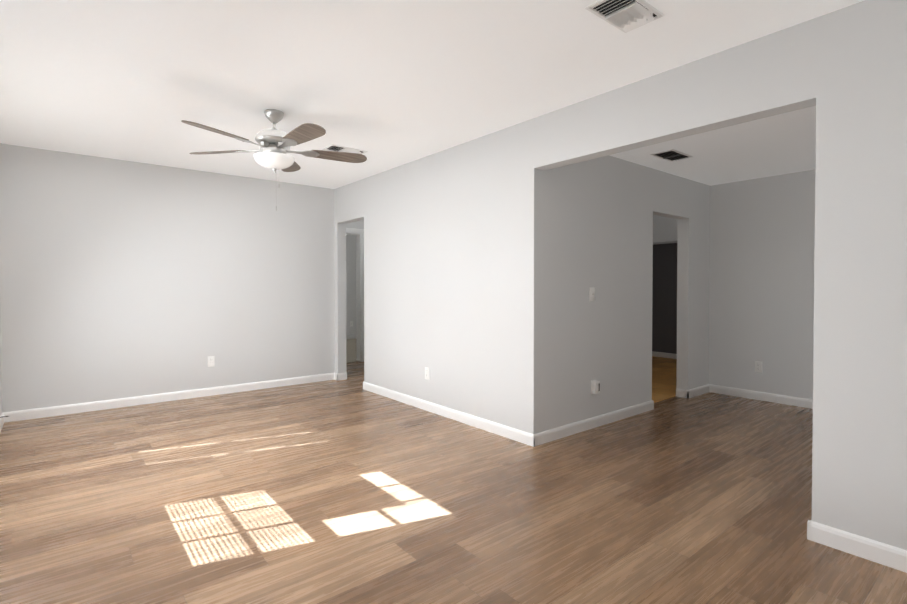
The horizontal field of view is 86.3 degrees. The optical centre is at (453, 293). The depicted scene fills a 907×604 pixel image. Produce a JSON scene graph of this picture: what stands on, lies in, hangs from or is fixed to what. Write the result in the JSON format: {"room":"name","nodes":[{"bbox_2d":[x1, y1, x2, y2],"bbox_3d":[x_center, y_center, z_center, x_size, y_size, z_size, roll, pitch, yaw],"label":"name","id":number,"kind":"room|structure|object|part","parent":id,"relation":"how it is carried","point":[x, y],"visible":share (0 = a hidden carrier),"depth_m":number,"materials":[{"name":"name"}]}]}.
{"room":"empty living room","nodes":[
{"label":"empty living room","id":0,"kind":"room"},
{"bbox_2d":[0,291,1,415],"bbox_3d":[-1.839,-0.052,1.527,0.120,2.440,7.094,-1,1,-39],"label":"wall","id":1,"kind":"structure","parent":0,"point":[0,363],"depth_m":4.19,"materials":[{"name":"grey paint"}]},
{"bbox_2d":[0,412,7,431],"bbox_3d":[-1.787,1.123,1.586,0.014,0.088,6.854,-1,1,-39],"label":"baseboard","id":2,"kind":"structure","parent":1,"relation":"attached to","point":[3,419],"depth_m":4.18,"materials":[{"name":"white wood"}]},
{"bbox_2d":[0,143,334,411],"bbox_3d":[-2.732,-0.107,5.296,3.257,2.440,0.120,-1,1,-39],"label":"wall","id":3,"kind":"structure","parent":0,"point":[122,279],"depth_m":4.93,"materials":[{"name":"grey paint"}]},
{"bbox_2d":[8,373,335,421],"bbox_3d":[-2.725,1.070,5.233,3.107,0.088,0.014,-1,1,-39],"label":"baseboard","id":4,"kind":"structure","parent":3,"relation":"attached to","point":[27,414],"depth_m":4.96,"materials":[{"name":"white wood"}]},
{"bbox_2d":[207,356,214,366],"bbox_3d":[-2.654,0.741,5.290,0.070,0.115,0.008,-1,1,-39],"label":"outlet","id":5,"kind":"object","parent":3,"relation":"attached to","point":[210,361],"visible":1,"depth_m":5.29,"materials":[{"name":"white plastic"}]},
{"bbox_2d":[346,235,355,335],"bbox_3d":[-2.812,-0.184,10.604,4.563,2.440,0.120,-1,1,-39],"label":"wall","id":6,"kind":"structure","parent":0,"point":[350,278],"depth_m":10.93,"materials":[{"name":"grey paint"}]},
{"bbox_2d":[346,335,355,338],"bbox_3d":[-2.770,0.992,10.568,4.563,0.088,0.014,-1,1,-39],"label":"baseboard","id":7,"kind":"structure","parent":6,"relation":"attached to","point":[352,336],"depth_m":10.94,"materials":[{"name":"white wood"}]},
{"bbox_2d":[346,339,360,362],"bbox_3d":[-1.843,1.077,9.432,4.563,0.072,3.190,-1,1,-39],"label":"floor","id":8,"kind":"structure","parent":0,"point":[350,350],"depth_m":8.80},
{"bbox_2d":[346,220,363,228],"bbox_3d":[-0.633,-0.152,8.419,3.943,2.440,0.120,-1,1,-39],"label":"wall","id":9,"kind":"structure","parent":0,"point":[358,224],"depth_m":7.60,"materials":[{"name":"grey paint"}]},
{"bbox_2d":[346,228,363,361],"bbox_3d":[-1.803,0.029,7.469,0.910,2.105,0.150,-1,1,-39],"label":"door frame","id":10,"kind":"structure","parent":9,"relation":"attached to","point":[359,233],"depth_m":7.67,"materials":[{"name":"white"}]},
{"bbox_2d":[0,0,863,188],"bbox_3d":[0.090,-1.384,5.766,8.490,0.100,11.260,-1,1,-39],"label":"ceiling","id":11,"kind":"structure","parent":0,"point":[388,84],"depth_m":2.75,"materials":[{"name":"white paint"}]},
{"bbox_2d":[181,109,366,210],"bbox_3d":[-1.246,-0.947,3.445,1.287,0.707,1.256,-1,1,-39],"label":"ceiling fan","id":12,"kind":"object","parent":11,"relation":"hanging from","point":[274,143],"visible":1,"depth_m":3.39,"materials":[{"name":"silver metal"}]},
{"bbox_3d":[-1.285,-0.941,3.472,0.276,0.084,0.276,-1,1,-39],"label":"lamp shade","id":13,"kind":"part","parent":12,"relation":"part of","materials":[{"name":"white glass"}]},
{"bbox_2d":[322,144,367,153],"bbox_3d":[-0.989,-1.299,4.424,0.360,0.030,0.200,-1,1,-39],"label":"ceiling vent","id":14,"kind":"object","parent":11,"relation":"in","point":[333,147],"visible":0.71,"depth_m":4.38,"materials":[{"name":"white metal"}]},
{"bbox_2d":[585,0,664,32],"bbox_3d":[0.780,-1.267,2.196,0.330,0.030,0.200,-1,1,-39],"label":"ceiling vent","id":15,"kind":"object","parent":11,"relation":"in","point":[625,16],"visible":1,"depth_m":2.19,"materials":[{"name":"white metal"}]},
{"bbox_2d":[0,356,906,603],"bbox_3d":[1.097,1.152,4.566,8.490,0.064,8.070,-1,1,-39],"label":"floor","id":16,"kind":"structure","parent":0,"point":[349,490],"depth_m":2.61,"materials":[{"name":"wood"}]},
{"bbox_2d":[334,0,906,549],"bbox_3d":[0.724,-0.081,3.537,0.120,2.440,6.974,-1,1,-39],"label":"wall","id":17,"kind":"structure","parent":0,"point":[454,244],"depth_m":2.71,"materials":[{"name":"grey paint"}]},
{"bbox_2d":[425,367,428,379],"bbox_3d":[-0.255,0.766,4.650,0.008,0.115,0.070,-1,1,-39],"label":"outlet","id":18,"kind":"object","parent":17,"relation":"attached to","point":[426,373],"visible":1,"depth_m":4.65,"materials":[{"name":"white plastic"}]},
{"bbox_2d":[363,381,539,446],"bbox_3d":[-0.224,1.079,4.612,0.014,0.088,2.615,-1,1,-39],"label":"baseboard","id":19,"kind":"structure","parent":17,"relation":"attached to","point":[524,437],"depth_m":4.24,"materials":[{"name":"white wood"}]},
{"bbox_2d":[807,519,906,572],"bbox_3d":[2.226,1.123,1.604,0.014,0.088,1.753,-1,1,-39],"label":"baseboard","id":20,"kind":"structure","parent":17,"relation":"attached to","point":[869,549],"depth_m":2.13,"materials":[{"name":"white wood"}]},
{"bbox_2d":[544,155,709,430],"bbox_3d":[2.635,-0.107,5.333,5.113,2.440,0.120,-1,1,-39],"label":"wall","id":21,"kind":"structure","parent":0,"point":[600,212],"depth_m":4.25,"materials":[{"name":"grey paint"}]},
{"bbox_2d":[589,287,594,300],"bbox_3d":[1.167,0.004,4.050,0.070,0.115,0.019,-1,1,-39],"label":"light switch","id":22,"kind":"object","parent":21,"relation":"attached to","point":[591,293],"visible":1,"depth_m":4.05,"materials":[{"name":"white plastic"}]},
{"bbox_2d":[591,380,599,393],"bbox_3d":[1.196,0.786,4.066,0.070,0.115,0.048,-1,1,-39],"label":"outlet","id":23,"kind":"object","parent":21,"relation":"attached to","point":[595,386],"visible":1,"depth_m":4.05,"materials":[{"name":"white plastic"}]},
{"bbox_2d":[540,400,653,444],"bbox_3d":[1.272,1.086,4.164,1.714,0.088,0.031,-1,1,-39],"label":"baseboard","id":24,"kind":"structure","parent":21,"relation":"attached to","point":[550,435],"depth_m":4.07,"materials":[{"name":"white wood"}]},
{"bbox_2d":[684,384,711,398],"bbox_3d":[2.676,1.069,5.308,0.484,0.088,0.031,-1,1,-39],"label":"baseboard","id":25,"kind":"structure","parent":21,"relation":"attached to","point":[690,393],"depth_m":5.29,"materials":[{"name":"white wood"}]},
{"bbox_2d":[652,243,676,353],"bbox_3d":[3.820,-0.144,7.831,0.120,2.440,2.257,-1,1,-39],"label":"wall","id":26,"kind":"structure","parent":0,"point":[664,311],"depth_m":8.09,"materials":[{"name":"grey paint"}]},
{"bbox_2d":[652,351,676,358],"bbox_3d":[3.813,1.033,7.751,0.014,0.088,2.117,-1,1,-39],"label":"baseboard","id":27,"kind":"structure","parent":26,"relation":"attached to","point":[656,354],"depth_m":8.09,"materials":[{"name":"white wood"}]},
{"bbox_2d":[653,215,677,244],"bbox_3d":[3.676,-1.096,7.622,0.350,0.530,2.137,-1,1,-39],"label":"soffit","id":28,"kind":"structure","parent":0,"point":[665,230],"depth_m":7.73,"materials":[{"name":"grey paint"}]},
{"bbox_2d":[610,106,815,185],"bbox_3d":[2.706,-1.245,3.432,2.843,0.110,2.893,-1,1,-39],"label":"ceiling","id":29,"kind":"structure","parent":0,"point":[781,144],"depth_m":4.07,"materials":[{"name":"white paint"}]},
{"bbox_2d":[650,149,692,161],"bbox_3d":[1.894,-1.194,4.194,0.360,0.015,0.200,-1,1,-39],"label":"ceiling vent","id":30,"kind":"object","parent":29,"relation":"in","point":[671,155],"visible":0.96,"depth_m":4.18,"materials":[{"name":"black metal"}]},
{"bbox_2d":[709,170,814,398],"bbox_3d":[3.893,-0.093,4.338,0.120,2.440,3.013,-1,1,-39],"label":"wall","id":31,"kind":"structure","parent":0,"point":[761,277],"depth_m":5.04,"materials":[{"name":"grey paint"}]},
{"bbox_2d":[755,361,761,372],"bbox_3d":[3.210,0.768,5.088,0.008,0.115,0.070,-1,1,-39],"label":"outlet","id":32,"kind":"object","parent":31,"relation":"attached to","point":[758,366],"visible":1,"depth_m":5.08,"materials":[{"name":"white plastic"}]},
{"bbox_2d":[712,385,812,408],"bbox_3d":[3.803,1.083,4.359,0.014,0.088,2.893,-1,1,-39],"label":"baseboard","id":33,"kind":"structure","parent":31,"relation":"attached to","point":[763,396],"depth_m":5.04,"materials":[{"name":"white wood"}]}
]}

